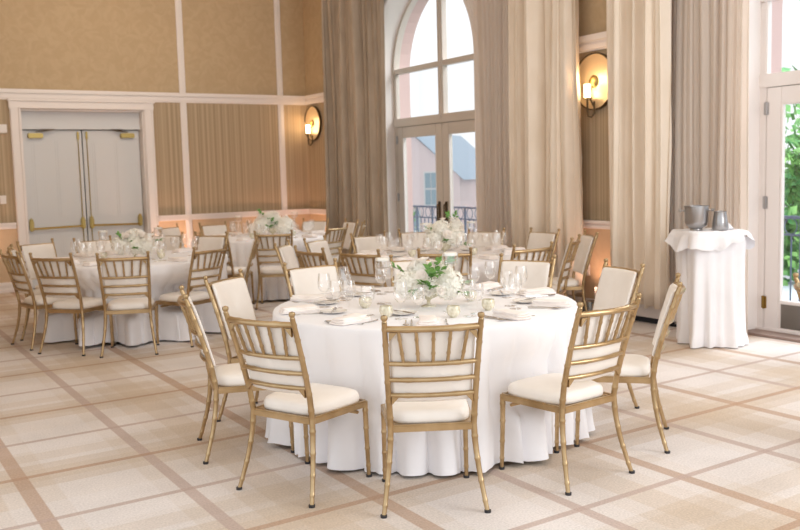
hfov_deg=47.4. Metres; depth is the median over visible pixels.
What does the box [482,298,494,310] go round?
votive candle
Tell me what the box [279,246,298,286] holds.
cushion
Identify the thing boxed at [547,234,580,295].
chair
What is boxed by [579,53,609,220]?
wall panel
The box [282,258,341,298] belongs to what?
chair
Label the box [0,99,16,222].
wall panel
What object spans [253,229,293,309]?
chair
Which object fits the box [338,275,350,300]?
water goblet
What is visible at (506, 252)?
napkin
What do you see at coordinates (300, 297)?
napkin
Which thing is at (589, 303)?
uplight
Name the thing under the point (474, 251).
votive candle
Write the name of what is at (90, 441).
floor
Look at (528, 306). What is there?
knife
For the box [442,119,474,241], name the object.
door
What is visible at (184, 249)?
napkin
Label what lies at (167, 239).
cushion
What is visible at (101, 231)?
candle holder
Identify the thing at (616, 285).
cushion
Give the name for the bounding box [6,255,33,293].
cushion
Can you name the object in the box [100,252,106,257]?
votive candle
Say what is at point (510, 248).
napkin
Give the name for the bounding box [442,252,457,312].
candle holder
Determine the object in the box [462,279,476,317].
wine glass
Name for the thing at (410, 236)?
cushion
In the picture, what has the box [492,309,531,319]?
napkin
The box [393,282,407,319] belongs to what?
wine glass
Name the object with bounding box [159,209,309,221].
trim
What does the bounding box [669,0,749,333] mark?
curtain
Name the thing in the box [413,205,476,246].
balcony railing
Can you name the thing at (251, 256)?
cushion
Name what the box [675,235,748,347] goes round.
tablecloth
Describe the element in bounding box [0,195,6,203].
light switch
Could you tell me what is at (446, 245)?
footed bowl
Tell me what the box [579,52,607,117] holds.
sconce
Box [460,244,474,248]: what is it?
napkin
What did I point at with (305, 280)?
cushion
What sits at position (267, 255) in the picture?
cushion
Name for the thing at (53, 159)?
door
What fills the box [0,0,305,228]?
wall
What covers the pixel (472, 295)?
votive candle
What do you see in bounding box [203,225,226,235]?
cushion
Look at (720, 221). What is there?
water pitcher
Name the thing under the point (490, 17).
sheer curtain
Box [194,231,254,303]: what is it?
chair
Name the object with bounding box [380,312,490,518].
chair
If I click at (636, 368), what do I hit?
chair
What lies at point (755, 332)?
threshold
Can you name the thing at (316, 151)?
wall panel
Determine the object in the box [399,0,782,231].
wall
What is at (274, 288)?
tablecloth
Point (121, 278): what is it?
cushion
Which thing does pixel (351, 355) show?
tablecloth
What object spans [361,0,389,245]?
sheer curtain
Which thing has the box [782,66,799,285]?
tree
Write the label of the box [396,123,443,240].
door
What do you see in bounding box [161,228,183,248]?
cushion
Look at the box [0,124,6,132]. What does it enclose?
alarm box
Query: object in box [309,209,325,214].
trim
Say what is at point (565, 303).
napkin
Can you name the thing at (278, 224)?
flower centerpiece
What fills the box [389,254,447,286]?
chair
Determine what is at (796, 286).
chair
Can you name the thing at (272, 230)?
footed bowl
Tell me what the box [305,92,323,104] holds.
trim
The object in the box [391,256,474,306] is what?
flower centerpiece
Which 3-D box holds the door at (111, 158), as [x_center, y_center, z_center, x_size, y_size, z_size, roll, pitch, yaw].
[-4.345,-0.902,13.921,0.847,2.326,0.165,-5,7,-32]
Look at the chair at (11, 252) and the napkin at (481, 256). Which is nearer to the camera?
the napkin at (481, 256)
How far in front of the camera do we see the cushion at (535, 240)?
9.69 m
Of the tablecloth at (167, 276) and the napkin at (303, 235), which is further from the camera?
the napkin at (303, 235)
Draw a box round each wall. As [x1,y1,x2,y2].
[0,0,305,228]
[302,0,762,95]
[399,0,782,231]
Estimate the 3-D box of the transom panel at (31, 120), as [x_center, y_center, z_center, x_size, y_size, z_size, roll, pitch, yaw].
[-4.753,-2.160,13.578,1.740,0.280,0.090,-5,7,-32]
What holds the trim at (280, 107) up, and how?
attached to the wall at (88, 45)
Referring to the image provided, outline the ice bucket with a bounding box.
[678,205,713,229]
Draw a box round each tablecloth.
[36,250,227,345]
[228,232,345,300]
[265,285,594,475]
[347,247,510,286]
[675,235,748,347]
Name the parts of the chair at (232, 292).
post, leg, rail, seat frame, leg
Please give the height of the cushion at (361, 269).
0.365 m
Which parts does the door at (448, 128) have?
handle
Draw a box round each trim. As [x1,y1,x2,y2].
[0,88,305,104]
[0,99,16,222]
[0,222,16,229]
[6,98,159,287]
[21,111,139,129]
[81,130,137,238]
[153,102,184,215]
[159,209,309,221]
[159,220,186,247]
[175,0,185,92]
[180,103,191,213]
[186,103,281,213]
[186,220,192,249]
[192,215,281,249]
[273,0,282,94]
[278,105,286,209]
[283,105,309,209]
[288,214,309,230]
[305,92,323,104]
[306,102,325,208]
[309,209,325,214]
[310,214,325,231]
[384,0,477,246]
[579,20,671,53]
[583,220,609,229]
[748,0,760,329]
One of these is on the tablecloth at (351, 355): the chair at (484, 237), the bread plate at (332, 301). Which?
the bread plate at (332, 301)
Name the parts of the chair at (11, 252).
post, leg, seat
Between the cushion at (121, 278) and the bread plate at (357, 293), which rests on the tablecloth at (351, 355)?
the bread plate at (357, 293)
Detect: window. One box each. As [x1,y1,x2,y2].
[392,0,474,246]
[755,0,799,334]
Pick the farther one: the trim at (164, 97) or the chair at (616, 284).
the trim at (164, 97)
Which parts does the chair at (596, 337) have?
leg, seat, leg, seat frame, leg, post, rail, rail, rail, rail, leg, post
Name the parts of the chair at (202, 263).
seat, seat frame, leg, post, rail, rail, rail, rail, post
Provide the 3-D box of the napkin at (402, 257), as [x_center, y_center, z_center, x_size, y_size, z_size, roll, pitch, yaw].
[0.025,-0.053,8.263,0.128,0.041,0.235,3,7,38]
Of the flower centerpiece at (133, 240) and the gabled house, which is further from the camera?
the gabled house
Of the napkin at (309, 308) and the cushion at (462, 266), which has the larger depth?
the cushion at (462, 266)
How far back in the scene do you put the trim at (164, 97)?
13.96 m
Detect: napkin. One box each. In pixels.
[74,253,93,256]
[81,260,96,265]
[102,251,117,254]
[168,257,187,261]
[172,247,191,252]
[228,232,242,234]
[236,237,250,240]
[278,304,319,314]
[290,294,326,301]
[301,234,317,237]
[308,230,324,233]
[314,232,324,234]
[329,313,370,325]
[343,285,370,291]
[356,252,376,254]
[360,250,382,253]
[387,246,404,249]
[393,256,414,260]
[415,315,439,325]
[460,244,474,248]
[470,281,500,289]
[478,254,498,259]
[485,244,508,249]
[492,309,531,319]
[502,247,524,251]
[503,250,511,254]
[517,287,555,295]
[531,299,572,307]
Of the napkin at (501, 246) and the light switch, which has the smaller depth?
the napkin at (501, 246)
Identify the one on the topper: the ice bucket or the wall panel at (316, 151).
the ice bucket
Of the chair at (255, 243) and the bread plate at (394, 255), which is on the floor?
the chair at (255, 243)
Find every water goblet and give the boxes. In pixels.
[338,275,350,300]
[360,285,374,316]
[469,283,483,314]
[500,272,512,298]
[503,279,516,306]
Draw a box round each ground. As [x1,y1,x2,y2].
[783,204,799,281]
[783,282,797,300]
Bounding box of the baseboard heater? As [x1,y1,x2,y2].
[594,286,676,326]
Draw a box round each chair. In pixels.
[0,249,79,350]
[6,244,44,340]
[16,238,56,327]
[29,252,114,355]
[73,235,112,253]
[95,251,159,357]
[152,232,183,250]
[155,243,227,346]
[157,223,183,248]
[177,285,294,464]
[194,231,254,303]
[197,232,228,250]
[199,221,227,235]
[203,268,258,421]
[222,306,371,507]
[244,234,259,287]
[247,220,265,232]
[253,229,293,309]
[273,239,298,286]
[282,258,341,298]
[293,245,327,266]
[298,223,347,280]
[302,218,329,231]
[303,235,346,287]
[332,220,366,264]
[338,247,386,287]
[340,218,358,267]
[350,231,387,253]
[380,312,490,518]
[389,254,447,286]
[398,228,425,247]
[417,247,472,284]
[466,228,504,246]
[497,253,556,288]
[499,292,641,495]
[510,241,553,260]
[526,227,559,276]
[547,229,598,310]
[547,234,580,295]
[574,273,685,453]
[592,258,645,408]
[793,272,799,299]
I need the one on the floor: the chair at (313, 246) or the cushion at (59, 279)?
the chair at (313, 246)
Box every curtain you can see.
[321,0,366,269]
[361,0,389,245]
[473,0,511,247]
[508,0,583,294]
[606,0,671,308]
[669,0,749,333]
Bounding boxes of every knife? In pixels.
[484,315,511,320]
[528,306,563,307]
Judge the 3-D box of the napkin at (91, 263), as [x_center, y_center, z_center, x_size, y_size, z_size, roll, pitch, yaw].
[-2.921,-0.018,8.686,0.128,0.041,0.235,1,6,20]
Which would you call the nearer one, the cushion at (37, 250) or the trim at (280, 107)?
the cushion at (37, 250)
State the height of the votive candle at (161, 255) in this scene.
0.064 m
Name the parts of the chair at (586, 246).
seat, seat frame, leg, post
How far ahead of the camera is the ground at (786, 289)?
11.06 m
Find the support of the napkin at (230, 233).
on the tablecloth at (274, 288)
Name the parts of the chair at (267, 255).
post, leg, leg, rail, rail, rail, seat, seat frame, rail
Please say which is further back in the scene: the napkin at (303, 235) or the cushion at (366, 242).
the napkin at (303, 235)
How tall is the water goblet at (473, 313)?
0.170 m
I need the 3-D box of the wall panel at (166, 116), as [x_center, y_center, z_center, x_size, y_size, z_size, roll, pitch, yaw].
[-3.599,-1.647,14.170,0.440,1.740,0.006,-5,7,-32]
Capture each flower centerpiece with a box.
[111,228,163,256]
[252,208,294,234]
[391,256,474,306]
[422,210,472,252]
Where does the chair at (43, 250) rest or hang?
on the floor
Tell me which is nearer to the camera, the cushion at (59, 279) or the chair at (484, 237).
the cushion at (59, 279)
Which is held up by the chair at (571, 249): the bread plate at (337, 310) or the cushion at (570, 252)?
the cushion at (570, 252)
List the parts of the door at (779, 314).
kick plate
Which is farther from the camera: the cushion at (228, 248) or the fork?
the cushion at (228, 248)
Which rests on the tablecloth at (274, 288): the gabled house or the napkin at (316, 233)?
the napkin at (316, 233)
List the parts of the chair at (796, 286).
rail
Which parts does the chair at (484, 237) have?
post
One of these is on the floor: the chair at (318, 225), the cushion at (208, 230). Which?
the chair at (318, 225)
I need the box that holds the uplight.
[581,300,593,311]
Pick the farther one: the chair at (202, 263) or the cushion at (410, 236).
the cushion at (410, 236)
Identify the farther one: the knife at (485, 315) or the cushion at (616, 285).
the cushion at (616, 285)
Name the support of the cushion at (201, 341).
on the chair at (227, 378)
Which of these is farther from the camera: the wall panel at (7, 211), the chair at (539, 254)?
the wall panel at (7, 211)
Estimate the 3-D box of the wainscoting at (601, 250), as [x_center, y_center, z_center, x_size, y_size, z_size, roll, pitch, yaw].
[2.019,-0.017,9.923,0.006,0.770,3.430,-5,7,-32]
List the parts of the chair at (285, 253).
post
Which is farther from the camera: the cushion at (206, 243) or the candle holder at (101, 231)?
the cushion at (206, 243)
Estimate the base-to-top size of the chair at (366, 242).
0.941 m
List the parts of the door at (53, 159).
panel, closer arm, panel, panel, panel, vertical rod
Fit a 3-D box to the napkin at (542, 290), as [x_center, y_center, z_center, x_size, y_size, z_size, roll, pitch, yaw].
[0.873,0.168,5.830,0.235,0.041,0.128,-4,6,-21]
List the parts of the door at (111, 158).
vertical rod, panel, panel, panel, panel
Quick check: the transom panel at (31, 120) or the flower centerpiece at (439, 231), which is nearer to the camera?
the flower centerpiece at (439, 231)
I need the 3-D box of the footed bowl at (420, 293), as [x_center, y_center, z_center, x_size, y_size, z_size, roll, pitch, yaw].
[0.169,0.186,5.424,0.150,0.120,0.150,-1,6,1]
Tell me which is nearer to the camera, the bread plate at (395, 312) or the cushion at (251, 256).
the bread plate at (395, 312)
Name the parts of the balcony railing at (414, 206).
baluster post, baluster post, baluster post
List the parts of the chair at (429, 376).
leg, post, leg, seat frame, seat, rail, rail, rail, rail, leg, post, leg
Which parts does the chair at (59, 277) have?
post, leg, rail, rail, rail, rail, leg, post, seat frame, seat, leg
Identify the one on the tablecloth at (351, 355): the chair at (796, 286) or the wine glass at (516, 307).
the wine glass at (516, 307)
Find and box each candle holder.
[98,230,108,257]
[145,233,155,259]
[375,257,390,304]
[420,223,429,248]
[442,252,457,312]
[467,221,475,251]
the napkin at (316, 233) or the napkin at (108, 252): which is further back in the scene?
the napkin at (316, 233)
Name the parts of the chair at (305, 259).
post, rail, post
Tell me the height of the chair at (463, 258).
0.941 m
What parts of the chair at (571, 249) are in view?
seat, post, post, rail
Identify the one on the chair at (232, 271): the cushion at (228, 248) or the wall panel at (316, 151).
the cushion at (228, 248)
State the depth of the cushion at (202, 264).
8.52 m
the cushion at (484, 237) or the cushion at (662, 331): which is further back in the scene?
the cushion at (484, 237)
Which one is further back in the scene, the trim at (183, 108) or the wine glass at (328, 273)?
the trim at (183, 108)
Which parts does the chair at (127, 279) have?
post, leg, leg, rail, rail, rail, rail, seat, seat frame, post, leg, leg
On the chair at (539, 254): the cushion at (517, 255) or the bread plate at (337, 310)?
the cushion at (517, 255)
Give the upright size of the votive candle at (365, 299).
0.064 m
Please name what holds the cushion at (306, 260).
on the chair at (305, 259)
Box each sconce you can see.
[304,106,321,145]
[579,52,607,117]
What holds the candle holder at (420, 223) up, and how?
on the tablecloth at (491, 269)
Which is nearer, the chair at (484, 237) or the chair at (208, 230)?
the chair at (484, 237)
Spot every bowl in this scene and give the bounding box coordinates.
[268,227,276,234]
[417,289,438,306]
[441,242,451,252]
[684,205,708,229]
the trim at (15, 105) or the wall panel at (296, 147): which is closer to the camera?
the trim at (15, 105)
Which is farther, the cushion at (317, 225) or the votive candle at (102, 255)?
the cushion at (317, 225)
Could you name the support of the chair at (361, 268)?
on the floor
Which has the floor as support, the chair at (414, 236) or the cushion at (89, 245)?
the chair at (414, 236)
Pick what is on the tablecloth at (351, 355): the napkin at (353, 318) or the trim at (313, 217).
the napkin at (353, 318)
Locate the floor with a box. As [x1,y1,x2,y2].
[0,277,799,529]
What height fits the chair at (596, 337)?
0.941 m
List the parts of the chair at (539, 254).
post, rail, post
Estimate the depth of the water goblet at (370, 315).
5.11 m
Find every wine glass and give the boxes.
[317,273,330,307]
[337,266,348,298]
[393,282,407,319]
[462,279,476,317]
[508,273,521,309]
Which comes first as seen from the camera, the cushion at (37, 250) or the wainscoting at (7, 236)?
the cushion at (37, 250)
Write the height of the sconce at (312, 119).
0.662 m
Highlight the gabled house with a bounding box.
[411,135,476,246]
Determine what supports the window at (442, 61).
in the wall at (592, 13)
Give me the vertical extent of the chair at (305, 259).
0.941 m
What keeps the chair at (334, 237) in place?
on the floor
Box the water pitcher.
[711,210,728,229]
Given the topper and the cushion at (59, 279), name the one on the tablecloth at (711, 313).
the topper
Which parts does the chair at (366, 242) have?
post, rail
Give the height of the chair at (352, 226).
0.941 m
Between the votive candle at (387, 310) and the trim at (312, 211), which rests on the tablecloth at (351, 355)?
the votive candle at (387, 310)
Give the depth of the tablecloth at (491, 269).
8.16 m
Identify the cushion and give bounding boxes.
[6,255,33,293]
[22,244,55,279]
[36,261,77,297]
[77,241,110,253]
[101,260,147,298]
[153,236,179,250]
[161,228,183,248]
[183,297,215,366]
[190,252,220,289]
[197,237,224,250]
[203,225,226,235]
[212,278,255,340]
[223,241,229,265]
[238,324,303,393]
[244,240,254,275]
[249,224,265,232]
[258,236,290,264]
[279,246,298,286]
[290,266,339,294]
[301,255,324,266]
[302,222,325,231]
[308,241,333,264]
[326,230,343,256]
[341,222,354,249]
[345,257,382,287]
[355,236,386,252]
[389,329,474,401]
[394,261,442,282]
[401,233,425,247]
[428,257,467,284]
[468,232,500,246]
[499,261,549,288]
[513,251,546,260]
[527,233,554,260]
[557,240,575,281]
[569,305,627,382]
[572,235,593,274]
[593,267,636,309]
[652,283,677,356]
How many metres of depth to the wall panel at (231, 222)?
14.76 m
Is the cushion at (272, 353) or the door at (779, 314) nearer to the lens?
the cushion at (272, 353)
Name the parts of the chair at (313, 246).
post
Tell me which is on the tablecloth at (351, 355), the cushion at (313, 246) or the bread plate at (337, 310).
the bread plate at (337, 310)
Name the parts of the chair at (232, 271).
post, seat, seat frame, leg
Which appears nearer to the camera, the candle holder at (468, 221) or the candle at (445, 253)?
the candle at (445, 253)
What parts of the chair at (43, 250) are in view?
post, rail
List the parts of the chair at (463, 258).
rail, post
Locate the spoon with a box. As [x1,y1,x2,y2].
[528,307,560,308]
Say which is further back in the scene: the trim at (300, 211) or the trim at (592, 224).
the trim at (300, 211)
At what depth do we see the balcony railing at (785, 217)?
9.36 m
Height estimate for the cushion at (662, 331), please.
0.365 m
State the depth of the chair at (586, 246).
8.95 m
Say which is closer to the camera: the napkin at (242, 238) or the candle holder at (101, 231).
the candle holder at (101, 231)
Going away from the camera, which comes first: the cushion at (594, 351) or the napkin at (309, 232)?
the cushion at (594, 351)
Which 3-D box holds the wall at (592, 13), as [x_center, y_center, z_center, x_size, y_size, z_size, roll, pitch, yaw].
[2.368,-1.968,9.488,0.420,5.000,14.800,-5,7,-32]
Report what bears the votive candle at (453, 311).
on the tablecloth at (351, 355)
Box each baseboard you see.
[0,282,18,292]
[563,294,594,302]
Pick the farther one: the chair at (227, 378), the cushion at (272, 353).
the chair at (227, 378)
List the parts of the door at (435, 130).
handle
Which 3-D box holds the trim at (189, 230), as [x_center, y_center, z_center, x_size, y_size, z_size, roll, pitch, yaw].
[-3.327,-0.333,14.432,0.100,0.760,0.038,-5,7,-32]
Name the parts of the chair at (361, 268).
post, rail, rail, rail, post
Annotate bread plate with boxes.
[314,299,338,303]
[320,308,346,313]
[344,292,367,295]
[392,310,416,314]
[393,254,405,256]
[489,291,511,294]
[512,298,534,302]
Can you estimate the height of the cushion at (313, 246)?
0.365 m
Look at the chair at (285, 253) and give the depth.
8.73 m
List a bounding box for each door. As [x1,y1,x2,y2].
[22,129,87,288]
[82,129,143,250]
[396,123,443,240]
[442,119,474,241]
[761,85,799,332]
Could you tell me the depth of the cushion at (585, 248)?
9.08 m
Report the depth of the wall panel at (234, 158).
14.73 m
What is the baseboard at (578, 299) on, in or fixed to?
attached to the wall at (592, 13)
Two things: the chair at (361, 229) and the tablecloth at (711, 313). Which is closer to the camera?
the tablecloth at (711, 313)
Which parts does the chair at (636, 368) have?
leg, seat frame, seat, leg, leg, post, post, rail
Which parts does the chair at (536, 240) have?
post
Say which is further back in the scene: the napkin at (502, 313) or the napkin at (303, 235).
the napkin at (303, 235)
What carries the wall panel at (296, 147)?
attached to the wall at (88, 45)
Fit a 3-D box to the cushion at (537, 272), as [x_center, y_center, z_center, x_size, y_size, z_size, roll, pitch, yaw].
[0.910,0.162,6.691,0.390,0.365,0.149,2,7,33]
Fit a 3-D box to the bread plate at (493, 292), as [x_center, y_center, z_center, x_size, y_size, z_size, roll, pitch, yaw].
[0.652,0.183,5.837,0.160,0.013,0.160,-4,6,-21]
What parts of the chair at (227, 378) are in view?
rail, post, rail, post, rail, leg, leg, seat, seat frame, leg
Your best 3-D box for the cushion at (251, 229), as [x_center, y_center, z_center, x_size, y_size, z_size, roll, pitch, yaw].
[-2.004,-0.427,13.339,0.390,0.365,0.149,-3,6,-14]
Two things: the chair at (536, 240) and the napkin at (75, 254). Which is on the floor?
the chair at (536, 240)
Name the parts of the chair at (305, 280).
post, rail, post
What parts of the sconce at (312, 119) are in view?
arm, mirror dish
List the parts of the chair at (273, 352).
post, leg, rail, rail, rail, rail, post, leg, seat frame, seat, leg, leg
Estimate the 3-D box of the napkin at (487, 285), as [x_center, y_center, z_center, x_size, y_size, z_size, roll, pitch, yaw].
[0.579,0.139,6.196,0.128,0.041,0.235,3,7,40]
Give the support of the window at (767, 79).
in the wall at (592, 13)
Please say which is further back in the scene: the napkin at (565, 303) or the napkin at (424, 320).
the napkin at (565, 303)
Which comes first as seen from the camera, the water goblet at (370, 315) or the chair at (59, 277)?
the water goblet at (370, 315)
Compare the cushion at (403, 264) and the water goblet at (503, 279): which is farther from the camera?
the cushion at (403, 264)
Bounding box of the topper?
[665,228,754,251]
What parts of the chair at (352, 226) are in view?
post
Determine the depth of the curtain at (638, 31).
8.76 m
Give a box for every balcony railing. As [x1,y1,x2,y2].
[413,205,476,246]
[784,215,799,301]
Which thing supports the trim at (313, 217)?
attached to the wall at (592, 13)
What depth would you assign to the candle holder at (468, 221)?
8.99 m
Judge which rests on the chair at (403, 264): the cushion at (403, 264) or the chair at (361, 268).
the cushion at (403, 264)
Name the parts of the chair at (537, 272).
post, rail, post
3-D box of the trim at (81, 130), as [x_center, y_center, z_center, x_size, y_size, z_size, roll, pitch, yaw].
[-4.788,-1.005,13.800,1.900,2.700,0.030,-5,7,-32]
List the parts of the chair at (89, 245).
post, rail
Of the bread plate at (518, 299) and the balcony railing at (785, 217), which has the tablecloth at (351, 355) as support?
the bread plate at (518, 299)
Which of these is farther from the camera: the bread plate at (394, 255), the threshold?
the bread plate at (394, 255)
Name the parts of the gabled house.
pane, pane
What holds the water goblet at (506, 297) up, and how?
on the tablecloth at (351, 355)
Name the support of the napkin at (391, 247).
on the tablecloth at (491, 269)
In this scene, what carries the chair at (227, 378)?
on the floor
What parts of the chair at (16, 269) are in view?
rail, post, leg, rail, rail, rail, post, leg, seat frame, seat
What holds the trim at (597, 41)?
attached to the wall at (592, 13)
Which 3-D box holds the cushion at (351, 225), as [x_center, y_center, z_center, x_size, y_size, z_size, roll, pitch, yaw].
[-0.738,-0.413,12.867,0.149,0.365,0.390,-4,6,-26]
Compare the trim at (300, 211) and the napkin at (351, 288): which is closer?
the napkin at (351, 288)
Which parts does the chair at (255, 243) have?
post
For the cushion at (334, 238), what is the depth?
11.57 m
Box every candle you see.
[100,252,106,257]
[157,252,164,258]
[359,296,371,307]
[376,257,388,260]
[379,305,392,317]
[408,250,415,256]
[442,252,456,255]
[447,305,459,317]
[465,290,476,300]
[472,248,476,254]
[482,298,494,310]
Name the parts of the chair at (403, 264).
post, rail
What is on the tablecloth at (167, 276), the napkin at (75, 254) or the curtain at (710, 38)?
the napkin at (75, 254)
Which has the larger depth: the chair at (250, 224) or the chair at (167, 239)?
the chair at (250, 224)
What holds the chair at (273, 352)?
on the floor
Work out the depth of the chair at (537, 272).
6.69 m
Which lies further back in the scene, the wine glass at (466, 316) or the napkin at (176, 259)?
the napkin at (176, 259)
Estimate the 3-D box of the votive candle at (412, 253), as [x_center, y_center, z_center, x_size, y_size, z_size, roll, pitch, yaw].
[0.116,-0.113,8.703,0.076,0.064,0.076,-5,7,-32]
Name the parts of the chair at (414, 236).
post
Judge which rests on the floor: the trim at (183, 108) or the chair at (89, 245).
the chair at (89, 245)
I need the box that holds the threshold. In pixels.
[747,329,799,342]
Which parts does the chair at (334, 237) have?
rail, leg, post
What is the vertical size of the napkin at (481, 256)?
0.041 m
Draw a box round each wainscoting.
[0,229,18,282]
[571,228,610,298]
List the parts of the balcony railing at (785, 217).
baluster post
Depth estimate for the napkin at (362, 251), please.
9.09 m
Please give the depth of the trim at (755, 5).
8.32 m
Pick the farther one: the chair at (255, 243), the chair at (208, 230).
the chair at (208, 230)
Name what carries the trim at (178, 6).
attached to the wall at (88, 45)
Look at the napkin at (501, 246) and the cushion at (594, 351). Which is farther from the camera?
the napkin at (501, 246)
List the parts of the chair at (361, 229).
post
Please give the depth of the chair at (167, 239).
10.81 m
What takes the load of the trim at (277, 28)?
attached to the wall at (88, 45)
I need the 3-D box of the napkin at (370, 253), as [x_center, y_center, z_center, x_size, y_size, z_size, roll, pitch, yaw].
[-0.322,-0.099,8.815,0.235,0.041,0.128,-3,6,-11]
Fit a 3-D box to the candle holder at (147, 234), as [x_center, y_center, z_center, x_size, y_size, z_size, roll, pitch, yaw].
[-2.494,-0.184,9.095,0.092,0.265,0.092,-5,7,-32]
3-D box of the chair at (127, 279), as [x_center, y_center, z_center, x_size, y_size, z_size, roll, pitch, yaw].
[-2.453,0.327,8.243,0.508,0.941,0.603,-3,6,-10]
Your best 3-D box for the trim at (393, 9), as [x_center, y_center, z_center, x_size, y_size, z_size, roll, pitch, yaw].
[0.408,-1.948,12.508,0.410,4.459,2.940,-5,7,-32]
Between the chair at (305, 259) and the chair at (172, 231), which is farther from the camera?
the chair at (172, 231)
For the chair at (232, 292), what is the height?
0.941 m
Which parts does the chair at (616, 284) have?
rail, post, leg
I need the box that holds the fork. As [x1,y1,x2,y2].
[295,312,322,314]
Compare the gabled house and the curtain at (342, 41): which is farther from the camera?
the gabled house
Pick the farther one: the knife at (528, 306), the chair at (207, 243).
the chair at (207, 243)
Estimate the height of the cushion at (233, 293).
0.365 m
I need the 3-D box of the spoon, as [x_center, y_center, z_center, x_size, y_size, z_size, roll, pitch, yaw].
[0.828,0.246,5.210,0.189,0.010,0.037,0,6,18]
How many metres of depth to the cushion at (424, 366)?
4.07 m
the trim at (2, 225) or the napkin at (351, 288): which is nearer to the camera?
the napkin at (351, 288)
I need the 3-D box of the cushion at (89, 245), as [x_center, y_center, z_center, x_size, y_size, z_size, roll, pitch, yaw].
[-3.424,-0.081,10.262,0.390,0.365,0.149,-7,8,-44]
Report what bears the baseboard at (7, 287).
attached to the wall at (88, 45)
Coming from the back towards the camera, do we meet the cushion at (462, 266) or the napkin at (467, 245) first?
the napkin at (467, 245)
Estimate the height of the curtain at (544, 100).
4.540 m
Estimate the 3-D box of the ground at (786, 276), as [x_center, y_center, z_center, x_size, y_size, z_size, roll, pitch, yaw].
[27.110,-3.059,70.016,100.000,0.200,160.000,-5,7,-32]
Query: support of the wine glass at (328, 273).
on the tablecloth at (351, 355)

